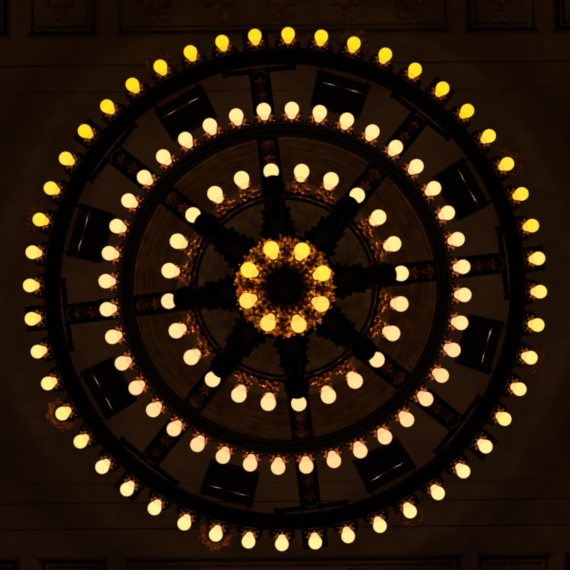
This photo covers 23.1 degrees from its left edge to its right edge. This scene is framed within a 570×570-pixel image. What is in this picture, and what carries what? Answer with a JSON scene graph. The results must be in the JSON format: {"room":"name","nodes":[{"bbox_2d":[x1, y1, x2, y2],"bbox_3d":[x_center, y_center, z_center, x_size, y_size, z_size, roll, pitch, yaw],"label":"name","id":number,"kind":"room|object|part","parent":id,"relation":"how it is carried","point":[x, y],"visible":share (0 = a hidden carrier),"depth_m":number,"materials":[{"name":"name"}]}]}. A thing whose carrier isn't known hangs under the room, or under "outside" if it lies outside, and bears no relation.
{"room":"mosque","nodes":[
{"label":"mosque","id":0,"kind":"room"},
{"bbox_2d":[0,0,569,569],"bbox_3d":[0.000,0.063,8.900,8.400,0.380,7.381,-1,-91,0],"label":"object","id":1,"kind":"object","parent":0,"point":[509,60],"depth_m":8.78,"materials":[{"name":"brown paint"}]},
{"bbox_3d":[-2.047,-1.826,8.865,0.639,0.025,0.564,-1,-91,0],"label":"coffer panel","id":2,"kind":"part","parent":1,"relation":"part of","materials":[{"name":"brown paint"}]},
{"bbox_3d":[-2.047,-1.826,8.816,0.639,0.073,0.564,-1,-91,0],"label":"moulding","id":3,"kind":"part","parent":1,"relation":"part of","materials":[{"name":"brown paint"}]},
{"bbox_3d":[-1.992,1.990,8.829,0.676,0.025,0.564,-1,-91,0],"label":"coffer panel","id":4,"kind":"part","parent":1,"relation":"part of","materials":[{"name":"brown paint"}]},
{"bbox_3d":[-1.992,1.990,8.780,0.676,0.073,0.564,-1,-91,0],"label":"moulding","id":5,"kind":"part","parent":1,"relation":"part of","materials":[{"name":"brown paint"}]},
{"bbox_3d":[-1.405,-1.833,8.816,0.470,0.073,0.564,-1,-91,0],"label":"moulding","id":6,"kind":"part","parent":1,"relation":"part of","materials":[{"name":"brown paint"}]},
{"bbox_3d":[-1.405,-1.832,8.865,0.470,0.025,0.564,-1,-91,0],"label":"coffer panel","id":7,"kind":"part","parent":1,"relation":"part of","materials":[{"name":"brown paint"}]},
{"bbox_3d":[-1.328,1.984,8.780,0.464,0.073,0.564,-1,-91,0],"label":"moulding","id":8,"kind":"part","parent":1,"relation":"part of","materials":[{"name":"brown paint"}]},
{"bbox_3d":[-1.328,1.984,8.829,0.464,0.025,0.564,-1,-91,0],"label":"coffer panel","id":9,"kind":"part","parent":1,"relation":"part of","materials":[{"name":"brown paint"}]},
{"bbox_3d":[-0.015,-1.845,8.865,2.136,0.025,0.564,-1,-91,0],"label":"coffer panel","id":10,"kind":"part","parent":1,"relation":"part of","materials":[{"name":"brown paint"}]},
{"bbox_3d":[-0.015,-1.846,8.816,2.136,0.073,0.564,-1,-91,0],"label":"moulding","id":11,"kind":"part","parent":1,"relation":"part of","materials":[{"name":"brown paint"}]},
{"bbox_2d":[22,26,547,550],"bbox_3d":[0.000,0.018,7.760,3.033,2.020,3.033,32,-90,0],"label":"chandelier","id":12,"kind":"object","parent":1,"relation":"hanging from","point":[284,287],"visible":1,"depth_m":7.61,"materials":[{"name":"brown metal"}]},
{"bbox_3d":[-1.456,0.003,8.009,0.075,0.096,0.075,0,-91,33],"label":"light bulb","id":13,"kind":"part","parent":12,"relation":"part of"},
{"bbox_3d":[-1.446,0.193,8.007,0.075,0.096,0.075,-7,-91,33],"label":"light bulb","id":14,"kind":"part","parent":12,"relation":"part of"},
{"bbox_3d":[-1.441,-0.187,8.011,0.075,0.096,0.075,8,-91,33],"label":"light bulb","id":15,"kind":"part","parent":12,"relation":"part of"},
{"bbox_3d":[-1.411,0.380,8.005,0.075,0.096,0.075,-15,-91,33],"label":"light bulb","id":16,"kind":"part","parent":12,"relation":"part of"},
{"bbox_3d":[-1.401,-0.373,8.012,0.075,0.096,0.075,15,-91,33],"label":"light bulb","id":17,"kind":"part","parent":12,"relation":"part of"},
{"bbox_3d":[-1.352,0.561,8.004,0.075,0.096,0.075,-22,-91,33],"label":"light bulb","id":18,"kind":"part","parent":12,"relation":"part of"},
{"bbox_3d":[-1.338,-0.553,8.014,0.075,0.096,0.075,23,-91,33],"label":"light bulb","id":19,"kind":"part","parent":12,"relation":"part of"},
{"bbox_3d":[-1.270,0.733,8.002,0.075,0.096,0.075,-30,-91,33],"label":"light bulb","id":20,"kind":"part","parent":12,"relation":"part of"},
{"bbox_3d":[-1.252,-0.723,8.016,0.075,0.096,0.075,30,-91,33],"label":"light bulb","id":21,"kind":"part","parent":12,"relation":"part of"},
{"bbox_3d":[-1.166,0.893,8.001,0.075,0.096,0.075,-37,-91,33],"label":"light bulb","id":22,"kind":"part","parent":12,"relation":"part of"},
{"bbox_3d":[-1.144,-0.880,8.017,0.075,0.096,0.075,38,-91,33],"label":"light bulb","id":23,"kind":"part","parent":12,"relation":"part of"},
{"bbox_2d":[63,203,115,263],"bbox_3d":[-1.152,-0.302,8.163,0.250,0.171,0.320,16,-91,0],"label":"floodlight","id":24,"kind":"object","parent":12,"relation":"attached to","point":[91,233],"visible":0.94,"depth_m":8.10,"materials":[{"name":"black metal"}]},
{"bbox_3d":[-1.103,-0.289,8.107,0.130,0.008,0.294,16,-91,0],"label":"glass","id":25,"kind":"part","parent":24,"relation":"part of","materials":[{"name":"black"}]},
{"bbox_3d":[-1.042,1.037,7.999,0.075,0.096,0.075,46,-57,0],"label":"light bulb","id":26,"kind":"part","parent":12,"relation":"part of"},
{"bbox_3d":[-1.017,-1.021,8.019,0.075,0.096,0.075,-44,-123,0],"label":"light bulb","id":27,"kind":"part","parent":12,"relation":"part of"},
{"bbox_3d":[-0.962,-0.021,7.549,0.075,0.096,0.075,2,-91,35],"label":"light bulb","id":28,"kind":"part","parent":12,"relation":"part of","materials":[{"name":"glass"}]},
{"bbox_2d":[78,356,137,419],"bbox_3d":[-1.043,0.608,8.154,0.250,0.171,0.320,-29,-90,0],"label":"floodlight","id":29,"kind":"object","parent":12,"relation":"attached to","point":[107,384],"visible":0.94,"depth_m":8.09,"materials":[{"name":"black metal"}]},
{"bbox_3d":[-1.000,0.583,8.099,0.130,0.008,0.294,-29,-90,0],"label":"glass","id":30,"kind":"part","parent":29,"relation":"part of","materials":[{"name":"black"}]},
{"bbox_3d":[-0.956,0.130,7.548,0.075,0.096,0.075,-7,-91,35],"label":"light bulb","id":31,"kind":"part","parent":12,"relation":"part of","materials":[{"name":"glass"}]},
{"bbox_3d":[-0.944,-0.171,7.550,0.075,0.096,0.075,11,-91,35],"label":"light bulb","id":32,"kind":"part","parent":12,"relation":"part of","materials":[{"name":"glass"}]},
{"bbox_3d":[-0.926,0.278,7.546,0.075,0.096,0.075,-16,-91,35],"label":"light bulb","id":33,"kind":"part","parent":12,"relation":"part of","materials":[{"name":"glass"}]},
{"bbox_3d":[-0.903,-0.316,7.552,0.075,0.096,0.075,20,-91,35],"label":"light bulb","id":34,"kind":"part","parent":12,"relation":"part of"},
{"bbox_3d":[-0.874,0.420,7.545,0.075,0.096,0.075,-25,-91,35],"label":"light bulb","id":35,"kind":"part","parent":12,"relation":"part of","materials":[{"name":"glass"}]},
{"bbox_3d":[-0.900,1.165,7.998,0.075,0.096,0.075,38,-57,0],"label":"light bulb","id":36,"kind":"part","parent":12,"relation":"part of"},
{"bbox_3d":[-0.840,-0.453,7.553,0.075,0.096,0.075,29,-91,35],"label":"light bulb","id":37,"kind":"part","parent":12,"relation":"part of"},
{"bbox_3d":[-0.872,-1.145,8.020,0.075,0.096,0.075,-37,-123,0],"label":"light bulb","id":38,"kind":"part","parent":12,"relation":"part of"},
{"bbox_3d":[-0.800,0.552,7.543,0.075,0.096,0.075,-34,-91,35],"label":"light bulb","id":39,"kind":"part","parent":12,"relation":"part of","materials":[{"name":"glass"}]},
{"bbox_3d":[-0.756,-0.579,7.554,0.075,0.096,0.075,38,-91,35],"label":"light bulb","id":40,"kind":"part","parent":12,"relation":"part of","materials":[{"name":"glass"}]},
{"bbox_3d":[-0.706,0.670,7.542,0.075,0.096,0.075,47,-55,0],"label":"light bulb","id":41,"kind":"part","parent":12,"relation":"part of","materials":[{"name":"glass"}]},
{"bbox_3d":[-0.743,1.272,7.997,0.075,0.096,0.075,31,-57,0],"label":"light bulb","id":42,"kind":"part","parent":12,"relation":"part of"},
{"bbox_3d":[-0.713,-1.249,8.021,0.075,0.096,0.075,-29,-123,0],"label":"light bulb","id":43,"kind":"part","parent":12,"relation":"part of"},
{"bbox_3d":[-0.654,-0.690,7.555,0.075,0.096,0.075,-43,-125,0],"label":"light bulb","id":44,"kind":"part","parent":12,"relation":"part of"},
{"bbox_3d":[-0.579,0.081,7.038,0.075,0.096,0.075,-7,-91,35],"label":"light bulb","id":45,"kind":"part","parent":12,"relation":"part of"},
{"bbox_3d":[-0.577,-0.072,7.039,0.075,0.096,0.075,8,-91,35],"label":"light bulb","id":46,"kind":"part","parent":12,"relation":"part of","materials":[{"name":"glass"}]},
{"bbox_3d":[-0.595,0.773,7.541,0.075,0.096,0.075,38,-55,0],"label":"light bulb","id":47,"kind":"part","parent":12,"relation":"part of","materials":[{"name":"glass"}]},
{"bbox_3d":[-0.541,0.228,7.037,0.075,0.096,0.075,-22,-91,35],"label":"light bulb","id":48,"kind":"part","parent":12,"relation":"part of","materials":[{"name":"glass"}]},
{"bbox_3d":[-0.536,-0.218,7.041,0.075,0.096,0.075,23,-91,35],"label":"light bulb","id":49,"kind":"part","parent":12,"relation":"part of","materials":[{"name":"glass"}]},
{"bbox_3d":[-0.574,1.359,7.996,0.075,0.096,0.075,23,-58,0],"label":"light bulb","id":50,"kind":"part","parent":12,"relation":"part of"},
{"bbox_3d":[-0.535,-0.783,7.556,0.075,0.096,0.075,-34,-125,0],"label":"light bulb","id":51,"kind":"part","parent":12,"relation":"part of","materials":[{"name":"glass"}]},
{"bbox_2d":[154,82,217,141],"bbox_3d":[-0.585,-1.021,8.169,0.320,0.171,0.250,-29,-90,0],"label":"floodlight","id":52,"kind":"object","parent":12,"relation":"attached to","point":[187,112],"visible":0.95,"depth_m":8.11,"materials":[{"name":"black metal"}]},
{"bbox_3d":[-0.561,-0.978,8.114,0.294,0.008,0.130,-29,-90,0],"label":"glass","id":53,"kind":"part","parent":52,"relation":"part of","materials":[{"name":"black"}]},
{"bbox_3d":[-0.541,-1.331,8.021,0.075,0.096,0.075,-22,-124,0],"label":"light bulb","id":54,"kind":"part","parent":12,"relation":"part of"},
{"bbox_3d":[-0.467,0.361,7.035,0.075,0.096,0.075,-37,-91,35],"label":"light bulb","id":55,"kind":"part","parent":12,"relation":"part of","materials":[{"name":"glass"}]},
{"bbox_3d":[-0.458,-0.349,7.042,0.075,0.096,0.075,38,-91,35],"label":"light bulb","id":56,"kind":"part","parent":12,"relation":"part of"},
{"bbox_3d":[-0.469,0.856,7.541,0.075,0.096,0.075,29,-55,0],"label":"light bulb","id":57,"kind":"part","parent":12,"relation":"part of","materials":[{"name":"glass"}]},
{"bbox_3d":[-0.404,-0.857,7.557,0.075,0.096,0.075,-25,-125,0],"label":"light bulb","id":58,"kind":"part","parent":12,"relation":"part of","materials":[{"name":"glass"}]},
{"bbox_3d":[-0.360,0.470,7.034,0.075,0.096,0.075,38,-55,0],"label":"light bulb","id":59,"kind":"part","parent":12,"relation":"part of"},
{"bbox_3d":[-0.394,1.422,7.995,0.075,0.096,0.075,16,-58,0],"label":"light bulb","id":60,"kind":"part","parent":12,"relation":"part of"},
{"bbox_3d":[-0.349,-0.455,7.043,0.075,0.096,0.075,-37,-125,0],"label":"light bulb","id":61,"kind":"part","parent":12,"relation":"part of","materials":[{"name":"glass"}]},
{"bbox_3d":[-0.322,0.044,6.931,0.343,0.251,0.195,0,-91,0],"label":"arm","id":62,"kind":"part","parent":12,"relation":"part of","materials":[{"name":"black metal"}]},
{"bbox_3d":[-0.360,-1.390,8.022,0.075,0.096,0.075,-14,-124,0],"label":"light bulb","id":63,"kind":"part","parent":12,"relation":"part of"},
{"bbox_3d":[-0.332,0.919,7.540,0.075,0.096,0.075,20,-56,0],"label":"light bulb","id":64,"kind":"part","parent":12,"relation":"part of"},
{"bbox_2d":[199,458,259,510],"bbox_3d":[-0.324,1.174,8.149,0.320,0.171,0.250,16,-91,0],"label":"floodlight","id":65,"kind":"object","parent":12,"relation":"attached to","point":[228,482],"visible":0.94,"depth_m":8.09,"materials":[{"name":"black metal"}]},
{"bbox_3d":[-0.310,1.125,8.094,0.294,0.008,0.130,16,-91,0],"label":"glass","id":66,"kind":"part","parent":65,"relation":"part of","materials":[{"name":"black"}]},
{"bbox_3d":[-0.248,-0.196,6.933,0.193,0.251,0.341,-40,-90,0],"label":"arm","id":67,"kind":"part","parent":12,"relation":"part of","materials":[{"name":"black metal"}]},
{"bbox_3d":[-0.262,-0.910,7.557,0.075,0.096,0.075,-16,-126,0],"label":"light bulb","id":68,"kind":"part","parent":12,"relation":"part of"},
{"bbox_3d":[-0.230,0.547,7.034,0.075,0.096,0.075,23,-55,0],"label":"light bulb","id":69,"kind":"part","parent":12,"relation":"part of","materials":[{"name":"glass"}]},
{"bbox_3d":[-0.216,-0.530,7.044,0.075,0.096,0.075,-22,-126,0],"label":"light bulb","id":70,"kind":"part","parent":12,"relation":"part of","materials":[{"name":"glass"}]},
{"bbox_3d":[-0.206,0.259,6.929,0.341,0.251,0.193,-40,-90,0],"label":"arm","id":71,"kind":"part","parent":12,"relation":"part of","materials":[{"name":"black metal"}]},
{"bbox_3d":[-0.180,0.075,6.848,0.075,0.096,0.075,-20,-91,36],"label":"light bulb","id":72,"kind":"part","parent":12,"relation":"part of","materials":[{"name":"glass"}]},
{"bbox_3d":[-0.208,1.462,7.995,0.075,0.096,0.075,8,-58,0],"label":"light bulb","id":73,"kind":"part","parent":12,"relation":"part of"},
{"bbox_3d":[-0.173,-0.071,6.849,0.075,0.096,0.075,25,-91,36],"label":"light bulb","id":74,"kind":"part","parent":12,"relation":"part of","materials":[{"name":"glass"}]},
{"bbox_3d":[-0.187,0.960,7.540,0.075,0.096,0.075,11,-56,0],"label":"light bulb","id":75,"kind":"part","parent":12,"relation":"part of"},
{"bbox_3d":[-0.172,-1.425,8.022,0.075,0.096,0.075,-7,-124,0],"label":"light bulb","id":76,"kind":"part","parent":12,"relation":"part of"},
{"bbox_3d":[-0.114,-0.939,7.558,0.075,0.096,0.075,-7,-126,0],"label":"light bulb","id":77,"kind":"part","parent":12,"relation":"part of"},
{"bbox_3d":[-0.081,0.183,6.847,0.075,0.096,0.075,25,-54,0],"label":"light bulb","id":78,"kind":"part","parent":12,"relation":"part of","materials":[{"name":"glass"}]},
{"bbox_3d":[-0.083,0.588,7.033,0.075,0.096,0.075,8,-56,0],"label":"light bulb","id":79,"kind":"part","parent":12,"relation":"part of","materials":[{"name":"glass"}]},
{"bbox_3d":[-0.069,-0.567,7.044,0.075,0.096,0.075,-7,-126,0],"label":"light bulb","id":80,"kind":"part","parent":12,"relation":"part of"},
{"bbox_3d":[-0.065,-0.170,6.850,0.075,0.096,0.075,-20,-127,0],"label":"light bulb","id":81,"kind":"part","parent":12,"relation":"part of","materials":[{"name":"glass"}]},
{"bbox_3d":[-0.037,0.978,7.540,0.075,0.096,0.075,2,-56,0],"label":"light bulb","id":82,"kind":"part","parent":12,"relation":"part of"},
{"bbox_3d":[-0.033,-0.312,6.934,0.195,0.251,0.343,0,-91,0],"label":"arm","id":83,"kind":"part","parent":12,"relation":"part of","materials":[{"name":"black metal"}]},
{"bbox_3d":[-0.018,1.476,7.995,0.075,0.096,0.075,1,-58,0],"label":"light bulb","id":84,"kind":"part","parent":12,"relation":"part of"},
{"bbox_3d":[0.000,0.011,6.945,0.483,0.090,0.483,0,-91,0],"label":"crown","id":85,"kind":"part","parent":12,"relation":"part of","materials":[{"name":"metal"}]},
{"bbox_3d":[0.018,-1.435,8.023,0.075,0.096,0.075,1,-124,0],"label":"light bulb","id":86,"kind":"part","parent":12,"relation":"part of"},
{"bbox_3d":[0.033,0.333,6.928,0.195,0.251,0.343,0,-91,0],"label":"arm","id":87,"kind":"part","parent":12,"relation":"part of","materials":[{"name":"black metal"}]},
{"bbox_3d":[0.037,-0.945,7.558,0.075,0.096,0.075,2,-126,0],"label":"light bulb","id":88,"kind":"part","parent":12,"relation":"part of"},
{"bbox_3d":[0.069,0.590,7.033,0.075,0.096,0.075,-7,-56,0],"label":"light bulb","id":89,"kind":"part","parent":12,"relation":"part of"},
{"bbox_3d":[0.065,0.190,6.847,0.075,0.096,0.075,-20,-55,0],"label":"light bulb","id":90,"kind":"part","parent":12,"relation":"part of","materials":[{"name":"glass"}]},
{"bbox_3d":[0.083,-0.565,7.044,0.075,0.096,0.075,8,-126,0],"label":"light bulb","id":91,"kind":"part","parent":12,"relation":"part of","materials":[{"name":"glass"}]},
{"bbox_3d":[0.081,-0.164,6.850,0.075,0.096,0.075,25,-126,0],"label":"light bulb","id":92,"kind":"part","parent":12,"relation":"part of","materials":[{"name":"glass"}]},
{"bbox_3d":[0.114,0.972,7.540,0.075,0.096,0.075,-7,-56,0],"label":"light bulb","id":93,"kind":"part","parent":12,"relation":"part of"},
{"bbox_3d":[0.172,1.466,7.995,0.075,0.096,0.075,-7,-58,0],"label":"light bulb","id":94,"kind":"part","parent":12,"relation":"part of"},
{"bbox_3d":[0.187,-0.928,7.558,0.075,0.096,0.075,11,-126,0],"label":"light bulb","id":95,"kind":"part","parent":12,"relation":"part of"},
{"bbox_3d":[0.173,0.091,6.848,0.075,0.096,0.075,25,-91,-36],"label":"light bulb","id":96,"kind":"part","parent":12,"relation":"part of","materials":[{"name":"glass"}]},
{"bbox_3d":[0.208,-1.420,8.022,0.075,0.096,0.075,8,-124,0],"label":"light bulb","id":97,"kind":"part","parent":12,"relation":"part of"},
{"bbox_3d":[0.180,-0.055,6.849,0.075,0.096,0.075,-20,-91,-36],"label":"light bulb","id":98,"kind":"part","parent":12,"relation":"part of","materials":[{"name":"glass"}]},
{"bbox_3d":[0.193,-0.248,6.933,0.193,0.251,0.341,27,-90,0],"label":"arm","id":99,"kind":"part","parent":12,"relation":"part of","materials":[{"name":"black metal"}]},
{"bbox_3d":[0.216,0.553,7.034,0.075,0.096,0.075,-22,-56,0],"label":"light bulb","id":100,"kind":"part","parent":12,"relation":"part of","materials":[{"name":"glass"}]},
{"bbox_3d":[0.230,-0.524,7.044,0.075,0.096,0.075,23,-126,0],"label":"light bulb","id":101,"kind":"part","parent":12,"relation":"part of","materials":[{"name":"glass"}]},
{"bbox_3d":[0.262,0.942,7.540,0.075,0.096,0.075,-16,-56,0],"label":"light bulb","id":102,"kind":"part","parent":12,"relation":"part of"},
{"bbox_3d":[0.248,0.217,6.929,0.193,0.251,0.341,-40,-90,0],"label":"arm","id":103,"kind":"part","parent":12,"relation":"part of","materials":[{"name":"black metal"}]},
{"bbox_2d":[310,67,370,119],"bbox_3d":[0.324,-1.129,8.171,0.320,0.171,0.250,16,-91,0],"label":"floodlight","id":104,"kind":"object","parent":12,"relation":"attached to","point":[340,95],"visible":0.98,"depth_m":8.11,"materials":[{"name":"black metal"}]},
{"bbox_3d":[0.310,-1.082,8.115,0.294,0.008,0.130,16,-91,0],"label":"glass","id":105,"kind":"part","parent":104,"relation":"part of","materials":[{"name":"black"}]},
{"bbox_3d":[0.332,-0.887,7.557,0.075,0.096,0.075,20,-126,0],"label":"light bulb","id":106,"kind":"part","parent":12,"relation":"part of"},
{"bbox_3d":[0.360,1.431,7.995,0.075,0.096,0.075,-14,-58,0],"label":"light bulb","id":107,"kind":"part","parent":12,"relation":"part of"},
{"bbox_3d":[0.322,-0.023,6.931,0.343,0.251,0.195,0,-91,0],"label":"arm","id":108,"kind":"part","parent":12,"relation":"part of","materials":[{"name":"black metal"}]},
{"bbox_3d":[0.394,-1.381,8.022,0.075,0.096,0.075,16,-124,0],"label":"light bulb","id":109,"kind":"part","parent":12,"relation":"part of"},
{"bbox_3d":[0.349,0.478,7.034,0.075,0.096,0.075,-37,-55,0],"label":"light bulb","id":110,"kind":"part","parent":12,"relation":"part of","materials":[{"name":"glass"}]},
{"bbox_3d":[0.360,-0.447,7.043,0.075,0.096,0.075,38,-125,0],"label":"light bulb","id":111,"kind":"part","parent":12,"relation":"part of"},
{"bbox_3d":[0.404,0.890,7.540,0.075,0.096,0.075,-25,-55,0],"label":"light bulb","id":112,"kind":"part","parent":12,"relation":"part of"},
{"bbox_3d":[0.469,-0.824,7.556,0.075,0.096,0.075,29,-125,0],"label":"light bulb","id":113,"kind":"part","parent":12,"relation":"part of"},
{"bbox_3d":[0.458,0.372,7.035,0.075,0.096,0.075,38,-91,-35],"label":"light bulb","id":114,"kind":"part","parent":12,"relation":"part of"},
{"bbox_3d":[0.467,-0.338,7.042,0.075,0.096,0.075,-36,-91,-35],"label":"light bulb","id":115,"kind":"part","parent":12,"relation":"part of","materials":[{"name":"glass"}]},
{"bbox_3d":[0.541,1.372,7.996,0.075,0.096,0.075,-22,-58,0],"label":"light bulb","id":116,"kind":"part","parent":12,"relation":"part of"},
{"bbox_3d":[0.535,0.816,7.541,0.075,0.096,0.075,-34,-55,0],"label":"light bulb","id":117,"kind":"part","parent":12,"relation":"part of","materials":[{"name":"glass"}]},
{"bbox_2d":[353,436,416,495],"bbox_3d":[0.585,1.065,8.150,0.320,0.171,0.250,-29,-90,0],"label":"floodlight","id":118,"kind":"object","parent":12,"relation":"attached to","point":[385,463],"visible":0.95,"depth_m":8.09,"materials":[{"name":"black metal"}]},
{"bbox_3d":[0.561,1.021,8.095,0.294,0.008,0.130,-29,-90,0],"label":"glass","id":119,"kind":"part","parent":118,"relation":"part of","materials":[{"name":"black"}]},
{"bbox_3d":[0.574,-1.317,8.021,0.075,0.096,0.075,23,-123,0],"label":"light bulb","id":120,"kind":"part","parent":12,"relation":"part of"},
{"bbox_3d":[0.536,0.241,7.036,0.075,0.096,0.075,24,-91,-35],"label":"light bulb","id":121,"kind":"part","parent":12,"relation":"part of","materials":[{"name":"glass"}]},
{"bbox_3d":[0.541,-0.205,7.041,0.075,0.096,0.075,-21,-91,-35],"label":"light bulb","id":122,"kind":"part","parent":12,"relation":"part of","materials":[{"name":"glass"}]},
{"bbox_3d":[0.595,-0.740,7.556,0.075,0.096,0.075,38,-125,0],"label":"light bulb","id":123,"kind":"part","parent":12,"relation":"part of","materials":[{"name":"glass"}]},
{"bbox_3d":[0.577,0.095,7.038,0.075,0.096,0.075,9,-91,-35],"label":"light bulb","id":124,"kind":"part","parent":12,"relation":"part of","materials":[{"name":"glass"}]},
{"bbox_3d":[0.579,-0.058,7.039,0.075,0.096,0.075,-6,-91,-35],"label":"light bulb","id":125,"kind":"part","parent":12,"relation":"part of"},
{"bbox_3d":[0.654,0.723,7.542,0.075,0.096,0.075,-43,-55,0],"label":"light bulb","id":126,"kind":"part","parent":12,"relation":"part of","materials":[{"name":"glass"}]},
{"bbox_3d":[0.713,1.290,7.997,0.075,0.096,0.075,-29,-57,0],"label":"light bulb","id":127,"kind":"part","parent":12,"relation":"part of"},
{"bbox_3d":[0.743,-1.231,8.021,0.075,0.096,0.075,31,-123,0],"label":"light bulb","id":128,"kind":"part","parent":12,"relation":"part of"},
{"bbox_3d":[0.706,-0.637,7.555,0.075,0.096,0.075,47,-125,0],"label":"light bulb","id":129,"kind":"part","parent":12,"relation":"part of","materials":[{"name":"glass"}]},
{"bbox_3d":[0.756,0.612,7.543,0.075,0.096,0.075,38,-91,-35],"label":"light bulb","id":130,"kind":"part","parent":12,"relation":"part of","materials":[{"name":"glass"}]},
{"bbox_3d":[0.800,-0.519,7.554,0.075,0.096,0.075,-33,-91,-35],"label":"light bulb","id":131,"kind":"part","parent":12,"relation":"part of","materials":[{"name":"glass"}]},
{"bbox_3d":[0.872,1.186,7.998,0.075,0.096,0.075,-37,-57,0],"label":"light bulb","id":132,"kind":"part","parent":12,"relation":"part of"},
{"bbox_3d":[0.840,0.486,7.544,0.075,0.096,0.075,30,-91,-35],"label":"light bulb","id":133,"kind":"part","parent":12,"relation":"part of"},
{"bbox_3d":[0.900,-1.123,8.020,0.075,0.096,0.075,38,-123,0],"label":"light bulb","id":134,"kind":"part","parent":12,"relation":"part of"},
{"bbox_3d":[0.874,-0.387,7.552,0.075,0.096,0.075,-24,-91,-35],"label":"light bulb","id":135,"kind":"part","parent":12,"relation":"part of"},
{"bbox_3d":[0.903,0.349,7.545,0.075,0.096,0.075,21,-91,-35],"label":"light bulb","id":136,"kind":"part","parent":12,"relation":"part of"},
{"bbox_3d":[0.926,-0.246,7.551,0.075,0.096,0.075,-15,-91,-35],"label":"light bulb","id":137,"kind":"part","parent":12,"relation":"part of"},
{"bbox_3d":[0.944,0.203,7.547,0.075,0.096,0.075,12,-91,-35],"label":"light bulb","id":138,"kind":"part","parent":12,"relation":"part of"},
{"bbox_3d":[0.956,-0.098,7.550,0.075,0.096,0.075,-6,-91,-35],"label":"light bulb","id":139,"kind":"part","parent":12,"relation":"part of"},
{"bbox_2d":[432,157,491,220],"bbox_3d":[1.043,-0.563,8.165,0.250,0.171,0.320,-29,-90,0],"label":"floodlight","id":140,"kind":"object","parent":12,"relation":"attached to","point":[460,189],"visible":0.96,"depth_m":8.11,"materials":[{"name":"black metal"}]},
{"bbox_3d":[1.000,-0.539,8.110,0.130,0.008,0.294,-29,-90,0],"label":"glass","id":141,"kind":"part","parent":140,"relation":"part of","materials":[{"name":"black"}]},
{"bbox_3d":[1.017,1.063,7.999,0.075,0.096,0.075,-44,-57,0],"label":"light bulb","id":142,"kind":"part","parent":12,"relation":"part of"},
{"bbox_3d":[0.962,0.053,7.548,0.075,0.096,0.075,3,-91,-35],"label":"light bulb","id":143,"kind":"part","parent":12,"relation":"part of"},
{"bbox_3d":[1.042,-0.996,8.018,0.075,0.096,0.075,46,-123,0],"label":"light bulb","id":144,"kind":"part","parent":12,"relation":"part of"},
{"bbox_2d":[454,314,506,374],"bbox_3d":[1.152,0.346,8.157,0.250,0.171,0.320,16,-91,0],"label":"floodlight","id":145,"kind":"object","parent":12,"relation":"attached to","point":[479,340],"visible":0.94,"depth_m":8.10,"materials":[{"name":"black metal"}]},
{"bbox_3d":[1.103,0.332,8.101,0.130,0.008,0.294,16,-91,0],"label":"glass","id":146,"kind":"part","parent":145,"relation":"part of","materials":[{"name":"black"}]},
{"bbox_3d":[1.144,0.921,8.000,0.075,0.096,0.075,38,-91,-33],"label":"light bulb","id":147,"kind":"part","parent":12,"relation":"part of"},
{"bbox_3d":[1.166,-0.851,8.017,0.075,0.096,0.075,-37,-91,-33],"label":"light bulb","id":148,"kind":"part","parent":12,"relation":"part of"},
{"bbox_3d":[1.252,0.764,8.002,0.075,0.096,0.075,31,-91,-33],"label":"light bulb","id":149,"kind":"part","parent":12,"relation":"part of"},
{"bbox_3d":[1.270,-0.692,8.015,0.075,0.096,0.075,-29,-91,-33],"label":"light bulb","id":150,"kind":"part","parent":12,"relation":"part of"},
{"bbox_3d":[1.338,0.594,8.003,0.075,0.096,0.075,24,-91,-33],"label":"light bulb","id":151,"kind":"part","parent":12,"relation":"part of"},
{"bbox_3d":[1.352,-0.520,8.014,0.075,0.096,0.075,-21,-91,-33],"label":"light bulb","id":152,"kind":"part","parent":12,"relation":"part of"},
{"bbox_3d":[1.401,0.415,8.005,0.075,0.096,0.075,16,-91,-33],"label":"light bulb","id":153,"kind":"part","parent":12,"relation":"part of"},
{"bbox_3d":[1.411,-0.339,8.012,0.075,0.096,0.075,-14,-91,-33],"label":"light bulb","id":154,"kind":"part","parent":12,"relation":"part of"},
{"bbox_3d":[1.441,0.228,8.007,0.075,0.096,0.075,9,-91,-33],"label":"light bulb","id":155,"kind":"part","parent":12,"relation":"part of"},
{"bbox_3d":[1.446,-0.152,8.010,0.075,0.096,0.075,-6,-91,-33],"label":"light bulb","id":156,"kind":"part","parent":12,"relation":"part of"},
{"bbox_3d":[1.456,0.038,8.009,0.075,0.096,0.075,1,-91,-33],"label":"light bulb","id":157,"kind":"part","parent":12,"relation":"part of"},
{"bbox_3d":[0.053,1.970,8.780,2.161,0.073,0.564,-1,-91,0],"label":"moulding","id":158,"kind":"part","parent":1,"relation":"part of","materials":[{"name":"brown paint"}]},
{"bbox_3d":[0.053,1.971,8.829,2.161,0.025,0.564,-1,-91,0],"label":"coffer panel","id":159,"kind":"part","parent":1,"relation":"part of","materials":[{"name":"brown paint"}]},
{"bbox_3d":[1.366,-1.859,8.866,0.489,0.025,0.564,-1,-91,0],"label":"coffer panel","id":160,"kind":"part","parent":1,"relation":"part of","materials":[{"name":"brown paint"}]},
{"bbox_3d":[1.366,-1.859,8.816,0.489,0.073,0.564,-1,-91,0],"label":"moulding","id":161,"kind":"part","parent":1,"relation":"part of","materials":[{"name":"brown paint"}]},
{"bbox_3d":[1.444,1.958,8.829,0.495,0.025,0.564,-1,-91,0],"label":"coffer panel","id":162,"kind":"part","parent":1,"relation":"part of","materials":[{"name":"brown paint"}]},
{"bbox_3d":[1.444,1.957,8.780,0.495,0.073,0.564,-1,-91,0],"label":"moulding","id":163,"kind":"part","parent":1,"relation":"part of","materials":[{"name":"brown paint"}]},
{"bbox_3d":[2.005,-1.865,8.816,0.651,0.073,0.564,-1,-91,0],"label":"moulding","id":164,"kind":"part","parent":1,"relation":"part of","materials":[{"name":"brown paint"}]},
{"bbox_3d":[2.005,-1.865,8.866,0.651,0.025,0.564,-1,-91,0],"label":"coffer panel","id":165,"kind":"part","parent":1,"relation":"part of","materials":[{"name":"brown paint"}]},
{"bbox_3d":[2.057,1.951,8.780,0.620,0.073,0.564,-1,-91,0],"label":"moulding","id":166,"kind":"part","parent":1,"relation":"part of","materials":[{"name":"brown paint"}]}
]}

